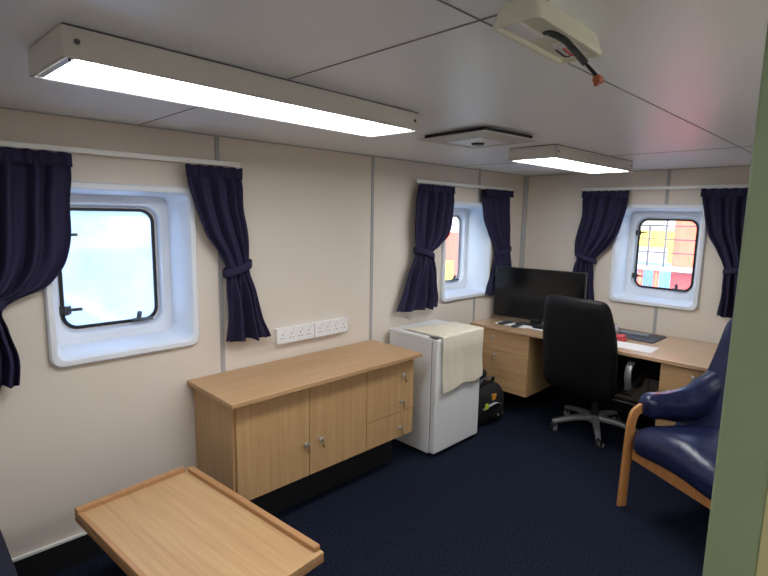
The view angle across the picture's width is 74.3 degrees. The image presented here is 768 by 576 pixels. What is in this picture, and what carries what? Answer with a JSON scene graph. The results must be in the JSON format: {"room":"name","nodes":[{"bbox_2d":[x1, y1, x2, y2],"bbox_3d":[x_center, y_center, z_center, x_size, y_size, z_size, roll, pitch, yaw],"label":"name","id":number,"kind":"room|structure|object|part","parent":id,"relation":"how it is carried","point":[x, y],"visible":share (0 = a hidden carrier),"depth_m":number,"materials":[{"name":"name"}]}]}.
{"room":"ship cabin","nodes":[
{"label":"ship cabin","id":0,"kind":"room"},
{"bbox_2d":[0,109,523,557],"bbox_3d":[-0.575,0.158,3.360,5.816,2.100,0.260,-7,11,-44],"label":"wall","id":1,"kind":"structure","parent":0,"point":[71,437],"depth_m":2.74,"materials":[{"name":"beige paint"}]},
{"bbox_2d":[12,531,86,562],"bbox_3d":[-0.493,1.069,3.393,5.216,0.014,0.016,-7,11,-44],"label":"trim","id":2,"kind":"structure","parent":1,"relation":"attached to","point":[81,534],"depth_m":2.34,"materials":[{"name":"white"}]},
{"bbox_2d":[14,534,105,575],"bbox_3d":[-0.496,1.144,3.405,5.216,0.138,0.012,-7,11,-44],"label":"baseboard","id":3,"kind":"structure","parent":1,"relation":"attached to","point":[57,559],"depth_m":2.38,"materials":[{"name":"black"}]},
{"bbox_2d":[0,140,240,166],"bbox_3d":[-1.297,-0.608,2.273,1.405,0.024,0.061,-7,11,-44],"label":"rail","id":4,"kind":"object","parent":1,"relation":"attached to","point":[12,144],"visible":1,"depth_m":2.29,"materials":[{"name":"white metal"}]},
{"bbox_2d":[0,147,72,388],"bbox_3d":[-1.567,-0.066,2.042,0.118,0.990,0.593,9,11,43],"label":"curtain","id":5,"kind":"object","parent":4,"relation":"hanging from","point":[35,186],"visible":1,"depth_m":2.10,"materials":[{"name":"blue fabric"}]},
{"bbox_2d":[185,164,270,341],"bbox_3d":[-0.835,-0.164,2.766,0.476,0.967,0.121,-5,10,-36],"label":"curtain","id":6,"kind":"object","parent":4,"relation":"hanging from","point":[216,192],"visible":1,"depth_m":2.73,"materials":[{"name":"blue fabric"}]},
{"bbox_2d":[43,181,199,367],"bbox_3d":[-1.332,-0.093,2.538,0.690,0.835,0.292,-7,11,-44],"label":"window","id":7,"kind":"structure","parent":1,"relation":"in","point":[94,269],"depth_m":2.63,"materials":[{"name":"white plastic"}]},
{"bbox_3d":[-1.427,-0.109,2.633,0.452,0.592,0.006,-7,11,-44],"label":"pane","id":8,"kind":"part","parent":7,"relation":"part of","materials":[{"name":"clear glass"}]},
{"bbox_2d":[214,136,225,372],"bbox_3d":[-0.908,0.150,2.834,0.026,1.948,0.006,-7,11,-44],"label":"trim","id":9,"kind":"structure","parent":1,"relation":"attached to","point":[216,138],"depth_m":2.82,"materials":[{"name":"grey"}]},
{"bbox_2d":[0,107,524,175],"bbox_3d":[-0.462,-0.863,3.117,5.216,0.006,0.008,-7,11,-44],"label":"trim","id":10,"kind":"structure","parent":1,"relation":"attached to","point":[0,107],"depth_m":2.67,"materials":[{"name":"grey metal"}]},
{"bbox_2d":[274,323,313,344],"bbox_3d":[-0.561,0.283,3.176,0.280,0.096,0.046,-7,11,-44],"label":"power outlet","id":11,"kind":"object","parent":1,"relation":"attached to","point":[288,334],"visible":1,"depth_m":3.15,"materials":[{"name":"white plastic"}]},
{"bbox_2d":[312,317,347,336],"bbox_3d":[-0.359,0.258,3.375,0.280,0.096,0.046,-7,11,-44],"label":"power outlet","id":12,"kind":"object","parent":1,"relation":"attached to","point":[332,326],"visible":0.96,"depth_m":3.36,"materials":[{"name":"white plastic"}]},
{"bbox_2d":[369,156,374,339],"bbox_3d":[-0.091,0.049,3.639,0.026,1.948,0.006,-7,11,-44],"label":"trim","id":13,"kind":"structure","parent":1,"relation":"attached to","point":[373,158],"depth_m":3.59,"materials":[{"name":"grey"}]},
{"bbox_2d":[416,179,512,190],"bbox_3d":[0.698,-0.856,4.240,1.330,0.024,0.061,-7,11,-44],"label":"rail","id":14,"kind":"object","parent":1,"relation":"attached to","point":[417,180],"visible":1,"depth_m":4.13,"materials":[{"name":"white metal"}]},
{"bbox_2d":[396,184,454,311],"bbox_3d":[0.341,-0.306,3.909,0.623,0.970,0.128,-7,11,-44],"label":"curtain","id":15,"kind":"object","parent":14,"relation":"hanging from","point":[434,204],"visible":1,"depth_m":3.87,"materials":[{"name":"blue fabric"}]},
{"bbox_2d":[482,189,513,295],"bbox_3d":[1.059,-0.405,4.655,0.604,0.970,0.087,-7,11,-44],"label":"curtain","id":16,"kind":"object","parent":14,"relation":"hanging from","point":[495,203],"visible":0.86,"depth_m":4.62,"materials":[{"name":"blue fabric"}]},
{"bbox_2d":[440,201,490,301],"bbox_3d":[0.631,-0.337,4.473,0.690,0.835,0.292,-7,11,-44],"label":"window","id":17,"kind":"structure","parent":1,"relation":"in","point":[472,277],"depth_m":4.65,"materials":[{"name":"white plastic"}]},
{"bbox_2d":[472,297,475,321],"bbox_3d":[0.807,0.490,4.614,0.026,0.830,0.006,-7,11,-44],"label":"trim","id":18,"kind":"structure","parent":1,"relation":"attached to","point":[474,298],"depth_m":4.57,"materials":[{"name":"grey metal"}]},
{"bbox_2d":[478,170,480,201],"bbox_3d":[0.832,-0.890,4.415,0.026,0.278,0.006,-7,11,-44],"label":"trim","id":19,"kind":"structure","parent":1,"relation":"attached to","point":[479,183],"depth_m":4.41,"materials":[{"name":"grey"}]},
{"bbox_2d":[519,175,528,267],"bbox_3d":[1.369,-0.129,5.057,0.035,1.948,0.035,-7,11,-44],"label":"trim","id":20,"kind":"structure","parent":1,"relation":"attached to","point":[526,177],"depth_m":4.97,"materials":[{"name":"grey"}]},
{"bbox_2d":[52,391,709,575],"bbox_3d":[0.625,1.443,2.305,5.816,0.100,3.800,-7,11,-44],"label":"floor","id":21,"kind":"structure","parent":0,"point":[517,496],"depth_m":2.92,"materials":[{"name":"blue carpet"}]},
{"bbox_2d":[0,530,17,575],"bbox_3d":[-1.346,1.122,1.235,0.880,0.770,1.750,-7,11,-44],"label":"sofa","id":22,"kind":"object","parent":21,"relation":"on","point":[7,568],"visible":1,"depth_m":1.85,"materials":[{"name":"fabric"}]},
{"bbox_2d":[75,466,323,575],"bbox_3d":[-0.747,1.164,1.996,0.944,0.490,0.502,8,11,39],"label":"coffee table","id":23,"kind":"object","parent":21,"relation":"on","point":[180,521],"visible":1,"depth_m":1.95,"materials":[{"name":"brown wood"}]},
{"bbox_2d":[187,340,421,514],"bbox_3d":[-0.410,0.857,3.093,1.372,0.797,0.489,-7,11,-44],"label":"sideboard","id":24,"kind":"object","parent":21,"relation":"on","point":[281,434],"visible":0.98,"depth_m":2.84,"materials":[{"name":"brown wood"}]},
{"bbox_3d":[-0.575,0.808,2.655,0.438,0.523,0.019,-7,11,-44],"label":"door","id":25,"kind":"part","parent":24,"relation":"part of","materials":[{"name":"brown wood"}]},
{"bbox_2d":[187,340,421,409],"bbox_3d":[-0.404,0.475,3.038,1.372,0.025,0.489,-7,11,-44],"label":"countertop","id":26,"kind":"structure","parent":24,"relation":"on","point":[237,388],"depth_m":2.89,"materials":[{"name":"brown wood"}]},
{"bbox_3d":[-0.265,0.770,2.960,0.428,0.523,0.019,-7,11,-44],"label":"door","id":27,"kind":"part","parent":24,"relation":"part of","materials":[{"name":"brown wood"}]},
{"bbox_3d":[0.036,0.906,3.285,0.421,0.171,0.019,-7,11,-44],"label":"drawer","id":28,"kind":"part","parent":24,"relation":"part of","materials":[{"name":"brown wood"}]},
{"bbox_3d":[0.038,0.741,3.261,0.421,0.155,0.019,-7,11,-44],"label":"drawer","id":29,"kind":"part","parent":24,"relation":"part of","materials":[{"name":"brown wood"}]},
{"bbox_3d":[0.042,0.569,3.236,0.421,0.193,0.019,-7,11,-44],"label":"drawer","id":30,"kind":"part","parent":24,"relation":"part of","materials":[{"name":"brown wood"}]},
{"bbox_2d":[389,319,479,453],"bbox_3d":[0.383,0.727,3.851,0.536,0.868,0.459,-7,11,-44],"label":"fridge","id":31,"kind":"object","parent":21,"relation":"on","point":[440,421],"visible":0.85,"depth_m":3.62,"materials":[{"name":"white metal"}]},
{"bbox_3d":[0.373,0.314,3.809,0.536,0.027,0.410,-7,11,-44],"label":"panel","id":32,"kind":"part","parent":31,"relation":"part of","materials":[{"name":"white metal"}]},
{"bbox_2d":[403,322,483,393],"bbox_3d":[0.451,0.500,3.793,0.500,0.410,0.398,-7,11,-44],"label":"towel","id":33,"kind":"object","parent":31,"relation":"on","point":[462,343],"visible":1,"depth_m":3.67,"materials":[{"name":"beige fabric"}]},
{"bbox_3d":[0.529,0.740,3.706,0.532,0.828,0.047,-7,11,-44],"label":"door","id":34,"kind":"part","parent":31,"relation":"part of","materials":[{"name":"white metal"}]},
{"bbox_2d":[477,369,503,425],"bbox_3d":[0.796,0.924,4.229,0.379,0.466,0.341,-7,11,-44],"label":"backpack","id":35,"kind":"object","parent":21,"relation":"on","point":[491,395],"visible":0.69,"depth_m":4.13,"materials":[{"name":"black fabric"}]},
{"bbox_2d":[470,316,717,425],"bbox_3d":[1.881,0.679,4.046,0.824,0.559,2.342,-7,11,-44],"label":"desk","id":36,"kind":"object","parent":21,"relation":"on","point":[513,356],"visible":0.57,"depth_m":4.23,"materials":[{"name":"brown wood"}]},
{"bbox_3d":[1.008,0.717,4.416,0.020,0.346,0.536,-7,11,-44],"label":"drawer","id":37,"kind":"part","parent":36,"relation":"part of","materials":[{"name":"brown wood"}]},
{"bbox_3d":[1.013,0.456,4.378,0.020,0.178,0.536,-7,11,-44],"label":"drawer","id":38,"kind":"part","parent":36,"relation":"part of","materials":[{"name":"brown wood"}]},
{"bbox_2d":[496,321,530,327],"bbox_3d":[1.136,0.323,4.465,0.300,0.001,0.120,8,11,42],"label":"paper sheet","id":39,"kind":"object","parent":36,"relation":"on","point":[510,324],"visible":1,"depth_m":4.43,"materials":[{"name":"white paper"}]},
{"bbox_2d":[498,320,512,324],"bbox_3d":[1.080,0.306,4.499,0.150,0.020,0.046,-5,10,-34],"label":"remote control","id":40,"kind":"object","parent":39,"relation":"on","point":[509,321],"visible":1,"depth_m":4.48,"materials":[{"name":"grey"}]},
{"bbox_2d":[511,323,522,327],"bbox_3d":[1.154,0.323,4.390,0.046,0.020,0.150,8,11,39],"label":"remote control","id":41,"kind":"object","parent":39,"relation":"on","point":[517,324],"visible":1,"depth_m":4.36,"materials":[{"name":"grey plastic"}]},
{"bbox_2d":[493,266,586,325],"bbox_3d":[1.341,0.083,4.414,0.800,0.496,0.120,7,10,37],"label":"television","id":42,"kind":"object","parent":36,"relation":"on","point":[522,293],"visible":0.81,"depth_m":4.43,"materials":[{"name":"black plastic"}]},
{"bbox_2d":[616,334,627,341],"bbox_3d":[1.842,0.385,3.943,0.070,0.050,0.100,-7,11,-44],"label":"pouch","id":43,"kind":"object","parent":36,"relation":"on","point":[620,337],"visible":0.71,"depth_m":3.92,"materials":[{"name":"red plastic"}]},
{"bbox_3d":[1.908,0.912,4.257,0.023,0.023,0.997,-7,11,-44],"label":"foot rail","id":44,"kind":"part","parent":36,"relation":"part of","materials":[{"name":"grey metal"}]},
{"bbox_2d":[617,341,658,352],"bbox_3d":[1.855,0.436,3.765,0.297,0.001,0.210,9,11,42],"label":"paper sheet","id":45,"kind":"object","parent":36,"relation":"on","point":[637,347],"visible":0.79,"depth_m":3.75,"materials":[{"name":"white paper"}]},
{"bbox_3d":[2.026,0.555,4.318,0.015,0.333,0.997,-7,11,-44],"label":"modesty panel","id":46,"kind":"part","parent":36,"relation":"part of","materials":[{"name":"black"}]},
{"bbox_2d":[619,329,666,343],"bbox_3d":[2.037,0.386,4.110,0.310,0.008,0.380,-7,11,-43],"label":"desk pad","id":47,"kind":"object","parent":36,"relation":"on","point":[652,338],"visible":0.56,"depth_m":4.03,"materials":[{"name":"grey plastic"}]},
{"bbox_2d":[614,324,619,333],"bbox_3d":[1.896,0.333,4.153,0.063,0.080,0.064,-7,11,-44],"label":"bottle","id":48,"kind":"object","parent":47,"relation":"on","point":[617,328],"visible":0.53,"depth_m":4.13,"materials":[{"name":"white plastic"}]},
{"bbox_2d":[619,330,649,336],"bbox_3d":[2.047,0.370,4.140,0.050,0.016,0.230,-7,11,-44],"label":"tray","id":49,"kind":"object","parent":47,"relation":"on","point":[621,331],"visible":0.94,"depth_m":4.13,"materials":[{"name":"grey plastic"}]},
{"bbox_3d":[2.103,0.893,3.328,0.020,0.346,0.573,-7,11,-44],"label":"drawer","id":50,"kind":"part","parent":36,"relation":"part of","materials":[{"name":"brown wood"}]},
{"bbox_3d":[2.107,0.632,3.290,0.020,0.178,0.573,-7,11,-44],"label":"drawer","id":51,"kind":"part","parent":36,"relation":"part of","materials":[{"name":"brown wood"}]},
{"bbox_3d":[1.387,0.352,4.294,0.170,0.001,0.290,-6,11,-42],"label":"paper sheet","id":52,"kind":"object","parent":36,"relation":"on","visible":0},
{"bbox_2d":[532,324,542,328],"bbox_3d":[1.341,0.332,4.309,0.150,0.032,0.060,8,11,39],"label":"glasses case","id":53,"kind":"object","parent":52,"relation":"on","point":[537,326],"visible":0.64,"depth_m":4.31,"materials":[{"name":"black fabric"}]},
{"bbox_2d":[543,294,649,448],"bbox_3d":[1.669,0.601,3.985,0.840,1.124,0.719,-6,11,-39],"label":"office chair","id":54,"kind":"object","parent":21,"relation":"on","point":[580,348],"visible":0.98,"depth_m":3.71,"materials":[{"name":"black leather"}]},
{"bbox_3d":[1.511,1.053,4.086,0.300,0.070,0.060,1,8,-1],"label":"leg","id":55,"kind":"part","parent":54,"relation":"part of","materials":[{"name":"silver metal"}]},
{"bbox_3d":[1.635,1.030,4.263,0.060,0.070,0.300,-2,9,-19],"label":"leg","id":56,"kind":"part","parent":54,"relation":"part of","materials":[{"name":"silver metal"}]},
{"bbox_3d":[1.429,0.432,3.772,0.233,0.740,0.588,-6,11,-39],"label":"backrest","id":57,"kind":"part","parent":54,"relation":"part of","materials":[{"name":"black leather"}]},
{"bbox_3d":[1.642,1.081,3.915,0.060,0.070,0.300,3,9,17],"label":"leg","id":58,"kind":"part","parent":54,"relation":"part of","materials":[{"name":"silver metal"}]},
{"bbox_3d":[1.840,1.042,4.205,0.302,0.070,0.060,-6,11,-39],"label":"leg","id":59,"kind":"part","parent":54,"relation":"part of","materials":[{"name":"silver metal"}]},
{"bbox_3d":[1.847,1.074,3.986,0.300,0.070,0.060,7,10,34],"label":"leg","id":60,"kind":"part","parent":54,"relation":"part of","materials":[{"name":"silver metal"}]},
{"bbox_3d":[1.718,0.701,4.052,0.500,0.182,0.520,-6,11,-39],"label":"seat","id":61,"kind":"part","parent":54,"relation":"part of","materials":[{"name":"black leather"}]},
{"bbox_3d":[1.769,0.644,3.666,0.083,0.228,0.062,-6,11,-39],"label":"silver trim","id":62,"kind":"part","parent":54,"relation":"part of","materials":[{"name":"grey paint"}]},
{"bbox_3d":[1.857,0.640,3.773,0.345,0.261,0.106,-6,11,-39],"label":"armrest","id":63,"kind":"part","parent":54,"relation":"part of","materials":[{"name":"silver metal"}]},
{"bbox_2d":[616,318,732,508],"bbox_3d":[1.892,0.766,2.746,0.837,1.162,0.797,-1,8,-15],"label":"armchair","id":64,"kind":"object","parent":21,"relation":"on","point":[683,454],"visible":0.56,"depth_m":2.91,"materials":[{"name":"blue leather"}]},
{"bbox_3d":[1.788,0.979,3.084,0.800,0.642,0.024,-1,8,-15],"label":"frame","id":65,"kind":"part","parent":64,"relation":"part of","materials":[{"name":"brown wood"}]},
{"bbox_3d":[1.538,1.015,2.689,0.024,0.064,0.590,-1,8,-15],"label":"cross rail","id":66,"kind":"part","parent":64,"relation":"part of","materials":[{"name":"brown wood"}]},
{"bbox_3d":[1.830,0.914,2.752,0.680,0.242,0.618,-1,8,-15],"label":"seat","id":67,"kind":"part","parent":64,"relation":"part of","materials":[{"name":"blue leather"}]},
{"bbox_3d":[2.095,0.573,2.771,0.426,0.780,0.801,-1,8,-15],"label":"backrest","id":68,"kind":"part","parent":64,"relation":"part of","materials":[{"name":"blue leather"}]},
{"bbox_2d":[0,0,767,174],"bbox_3d":[0.664,-0.759,1.988,5.816,0.150,3.800,-7,11,-44],"label":"ceiling","id":69,"kind":"structure","parent":0,"point":[700,62],"depth_m":1.40,"materials":[{"name":"white paint"}]},
{"bbox_2d":[27,22,419,136],"bbox_3d":[-0.381,-0.616,1.654,0.278,0.076,1.250,8,11,42],"label":"ceiling light","id":70,"kind":"object","parent":69,"relation":"attached to","point":[69,53],"visible":1,"depth_m":1.41,"materials":[{"name":"grey"}]},
{"bbox_2d":[46,59,408,134],"bbox_3d":[-0.377,-0.593,1.664,0.247,0.008,1.206,8,11,42],"label":"diffuser","id":71,"kind":"object","parent":70,"relation":"attached to","point":[136,77],"depth_m":1.48,"materials":[{"name":"white plastic"}]},
{"bbox_2d":[139,0,547,124],"bbox_3d":[-0.048,-0.596,1.298,0.004,0.002,3.200,-7,11,-44],"label":"trim","id":72,"kind":"structure","parent":69,"relation":"attached to","point":[547,0],"depth_m":1.25,"materials":[{"name":"grey metal"}]},
{"bbox_2d":[418,126,539,148],"bbox_3d":[0.475,-0.746,2.556,0.430,0.046,0.430,-6,11,-40],"label":"ceiling vent","id":73,"kind":"object","parent":69,"relation":"in","point":[478,137],"visible":1,"depth_m":2.47,"materials":[{"name":"grey metal"}]},
{"bbox_3d":[0.475,-0.737,2.558,0.224,0.013,0.224,-6,11,-40],"label":"plate","id":74,"kind":"part","parent":73,"relation":"part of","materials":[{"name":"white plastic"}]},
{"bbox_2d":[493,0,603,86],"bbox_3d":[0.374,-0.473,1.036,0.178,0.155,0.306,9,11,43],"label":"emergency light base","id":75,"kind":"object","parent":69,"relation":"attached to","point":[539,26],"visible":1,"depth_m":1.00,"materials":[{"name":"white plastic"}]},
{"bbox_2d":[508,144,632,173],"bbox_3d":[1.242,-0.818,3.271,1.100,0.079,0.303,-7,11,-43],"label":"ceiling light","id":76,"kind":"object","parent":69,"relation":"attached to","point":[557,156],"visible":1,"depth_m":3.05,"materials":[{"name":"grey"}]},
{"bbox_3d":[1.241,-0.855,3.267,1.092,0.005,0.292,-7,11,-43],"label":"mounting plate","id":77,"kind":"part","parent":76,"relation":"part of","materials":[{"name":"grey metal"}]},
{"bbox_2d":[519,158,623,172],"bbox_3d":[1.246,-0.794,3.281,1.056,0.008,0.272,-7,11,-43],"label":"diffuser","id":78,"kind":"object","parent":76,"relation":"attached to","point":[585,165],"depth_m":3.23,"materials":[{"name":"white plastic"}]},
{"bbox_2d":[437,0,751,152],"bbox_3d":[0.911,-0.644,1.752,5.216,0.002,0.004,-7,11,-44],"label":"trim","id":79,"kind":"structure","parent":69,"relation":"attached to","point":[441,1],"depth_m":1.50,"materials":[{"name":"grey"}]},
{"bbox_2d":[456,146,752,166],"bbox_3d":[1.708,-0.814,3.029,0.004,0.002,3.200,-7,11,-44],"label":"trim","id":80,"kind":"structure","parent":69,"relation":"attached to","point":[747,146],"depth_m":3.06,"materials":[{"name":"grey metal"}]},
{"bbox_2d":[524,166,750,401],"bbox_3d":[2.692,0.130,3.958,0.260,2.100,3.500,-7,11,-44],"label":"wall","id":81,"kind":"structure","parent":0,"point":[554,208],"depth_m":4.34,"materials":[{"name":"beige paint"}]},
{"bbox_2d":[541,385,655,421],"bbox_3d":[2.478,1.117,4.105,0.012,0.098,3.184,-7,11,-44],"label":"baseboard","id":82,"kind":"structure","parent":81,"relation":"attached to","point":[624,408],"depth_m":4.61,"materials":[{"name":"black"}]},
{"bbox_2d":[612,399,635,405],"bbox_3d":[2.478,1.061,4.095,0.016,0.014,3.184,-7,11,-44],"label":"trim","id":83,"kind":"structure","parent":81,"relation":"attached to","point":[612,399],"depth_m":4.45,"materials":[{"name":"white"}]},
{"bbox_2d":[529,165,750,175],"bbox_3d":[2.513,-0.911,3.817,0.008,0.006,3.192,-7,11,-44],"label":"trim","id":84,"kind":"structure","parent":81,"relation":"attached to","point":[744,165],"depth_m":4.06,"materials":[{"name":"grey metal"}]},
{"bbox_2d":[646,307,657,392],"bbox_3d":[2.255,0.586,4.268,0.006,0.870,0.026,-7,11,-44],"label":"trim","id":85,"kind":"structure","parent":81,"relation":"attached to","point":[655,308],"depth_m":4.23,"materials":[{"name":"grey metal"}]},
{"bbox_2d":[608,204,706,310],"bbox_3d":[2.324,-0.276,4.261,0.292,0.835,0.690,-7,11,-44],"label":"window","id":86,"kind":"structure","parent":81,"relation":"in","point":[624,287],"depth_m":4.36,"materials":[{"name":"white plastic"}]},
{"bbox_2d":[582,184,748,190],"bbox_3d":[2.274,-0.797,4.029,0.061,0.024,1.400,-7,11,-44],"label":"rail","id":87,"kind":"object","parent":81,"relation":"attached to","point":[734,185],"visible":0.77,"depth_m":4.00,"materials":[{"name":"white metal"}]},
{"bbox_2d":[572,190,628,299],"bbox_3d":[1.875,-0.364,4.453,0.466,0.965,0.129,7,10,36],"label":"curtain","id":88,"kind":"object","parent":87,"relation":"hanging from","point":[603,212],"visible":0.84,"depth_m":4.42,"materials":[{"name":"blue fabric"}]},
{"bbox_2d":[700,188,747,318],"bbox_3d":[2.573,-0.246,3.754,0.132,0.975,0.453,-5,10,-35],"label":"curtain","id":89,"kind":"object","parent":87,"relation":"hanging from","point":[725,208],"visible":0.57,"depth_m":3.76,"materials":[{"name":"blue fabric"}]},
{"bbox_2d":[665,170,670,203],"bbox_3d":[2.280,-0.814,4.067,0.006,0.278,0.026,-7,11,-44],"label":"trim","id":90,"kind":"structure","parent":81,"relation":"attached to","point":[669,171],"depth_m":4.07,"materials":[{"name":"grey"}]},
{"bbox_2d":[756,490,767,575],"bbox_3d":[0.743,0.591,0.515,0.070,2.100,0.718,-7,11,-44],"label":"wall partition","id":91,"kind":"structure","parent":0,"point":[762,566],"depth_m":0.67,"materials":[{"name":"beige paint"}]},
{"bbox_2d":[702,24,767,575],"bbox_3d":[0.503,0.552,0.753,0.090,2.100,0.059,-7,11,-44],"label":"trim","id":92,"kind":"structure","parent":91,"relation":"attached to","point":[740,483],"depth_m":0.67,"materials":[{"name":"green paint"}]},
{"label":"outside","id":93,"kind":"structure","parent":0,"visible":0},
{"bbox_2d":[78,229,642,322],"bbox_3d":[23.140,-7.714,97.116,470.000,0.200,420.000,-7,11,-44],"label":"ground","id":94,"kind":"structure","parent":93,"point":[91,316],"depth_m":26.83,"materials":[{"name":"liquid"}]},
{"bbox_2d":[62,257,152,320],"bbox_3d":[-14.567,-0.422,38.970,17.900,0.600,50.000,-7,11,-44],"label":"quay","id":95,"kind":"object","parent":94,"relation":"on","point":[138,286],"visible":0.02,"depth_m":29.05,"materials":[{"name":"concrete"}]},
{"bbox_2d":[445,260,453,279],"bbox_3d":[3.076,-0.643,32.531,1.630,2.300,2.230,-7,11,-44],"label":"container","id":96,"kind":"object","parent":95,"relation":"on","point":[449,264],"visible":0.11,"depth_m":31.93,"materials":[{"name":"yellow metal"}]},
{"bbox_2d":[637,221,696,288],"bbox_3d":[10.322,-2.027,13.227,4.500,12.000,5.729,-7,11,-44],"label":"superstructure","id":97,"kind":"object","parent":94,"relation":"on","point":[681,266],"visible":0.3,"depth_m":13.35,"materials":[{"name":"orange paint"}]},
{"bbox_3d":[7.048,-1.089,13.492,0.058,1.150,0.058,-7,11,-44],"label":"post","id":98,"kind":"part","parent":97,"relation":"part of","materials":[{"name":"grey metal"}]},
{"bbox_3d":[7.333,-1.266,13.180,0.058,1.600,0.058,-7,11,-44],"label":"post","id":99,"kind":"part","parent":97,"relation":"part of","materials":[{"name":"grey metal"}]},
{"bbox_3d":[8.384,-0.749,12.179,0.035,0.035,4.700,-7,11,-44],"label":"guard rail","id":100,"kind":"part","parent":97,"relation":"part of","materials":[{"name":"grey metal"}]},
{"bbox_3d":[8.390,-1.096,12.129,0.035,0.035,4.700,-7,11,-44],"label":"guard rail","id":101,"kind":"part","parent":97,"relation":"part of","materials":[{"name":"grey metal"}]},
{"bbox_3d":[8.396,-1.442,12.079,0.035,0.035,4.700,-7,11,-44],"label":"guard rail","id":102,"kind":"part","parent":97,"relation":"part of","materials":[{"name":"grey metal"}]},
{"bbox_3d":[21.530,0.027,39.655,34.000,0.800,100.000,-7,11,-44],"label":"quay","id":103,"kind":"object","parent":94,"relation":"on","visible":0},
{"bbox_2d":[446,232,457,275],"bbox_3d":[4.113,-2.756,41.367,5.030,3.600,2.430,-7,11,-44],"label":"container","id":104,"kind":"object","parent":103,"relation":"on","point":[452,240],"visible":0.09,"depth_m":41.07,"materials":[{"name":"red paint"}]},
{"bbox_2d":[451,218,458,231],"bbox_3d":[5.383,-5.606,57.455,9.030,4.700,3.030,-7,11,-44],"label":"container","id":105,"kind":"object","parent":103,"relation":"on","point":[455,224],"visible":0.02,"depth_m":57.83,"materials":[{"name":"grey metal"}]},
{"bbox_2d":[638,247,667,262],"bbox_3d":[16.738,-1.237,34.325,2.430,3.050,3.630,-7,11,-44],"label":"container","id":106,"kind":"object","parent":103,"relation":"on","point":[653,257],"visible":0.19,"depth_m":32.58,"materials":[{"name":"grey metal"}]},
{"bbox_2d":[637,261,670,287],"bbox_3d":[14.877,-0.243,29.474,2.430,2.400,3.230,-7,11,-44],"label":"container","id":107,"kind":"object","parent":103,"relation":"on","point":[664,276],"visible":0.04,"depth_m":27.96,"materials":[{"name":"blue metal"}]},
{"bbox_2d":[639,230,674,263],"bbox_3d":[19.089,-2.051,36.414,2.430,4.150,2.630,-7,11,-44],"label":"container","id":108,"kind":"object","parent":103,"relation":"on","point":[654,233],"visible":0.2,"depth_m":35.10,"materials":[{"name":"yellow metal"}]},
{"bbox_2d":[663,221,675,230],"bbox_3d":[25.970,-2.982,40.757,2.430,5.000,6.030,-7,11,-44],"label":"container","id":109,"kind":"object","parent":103,"relation":"on","point":[670,222],"visible":0.02,"depth_m":41.39,"materials":[{"name":"grey metal"}]}
]}

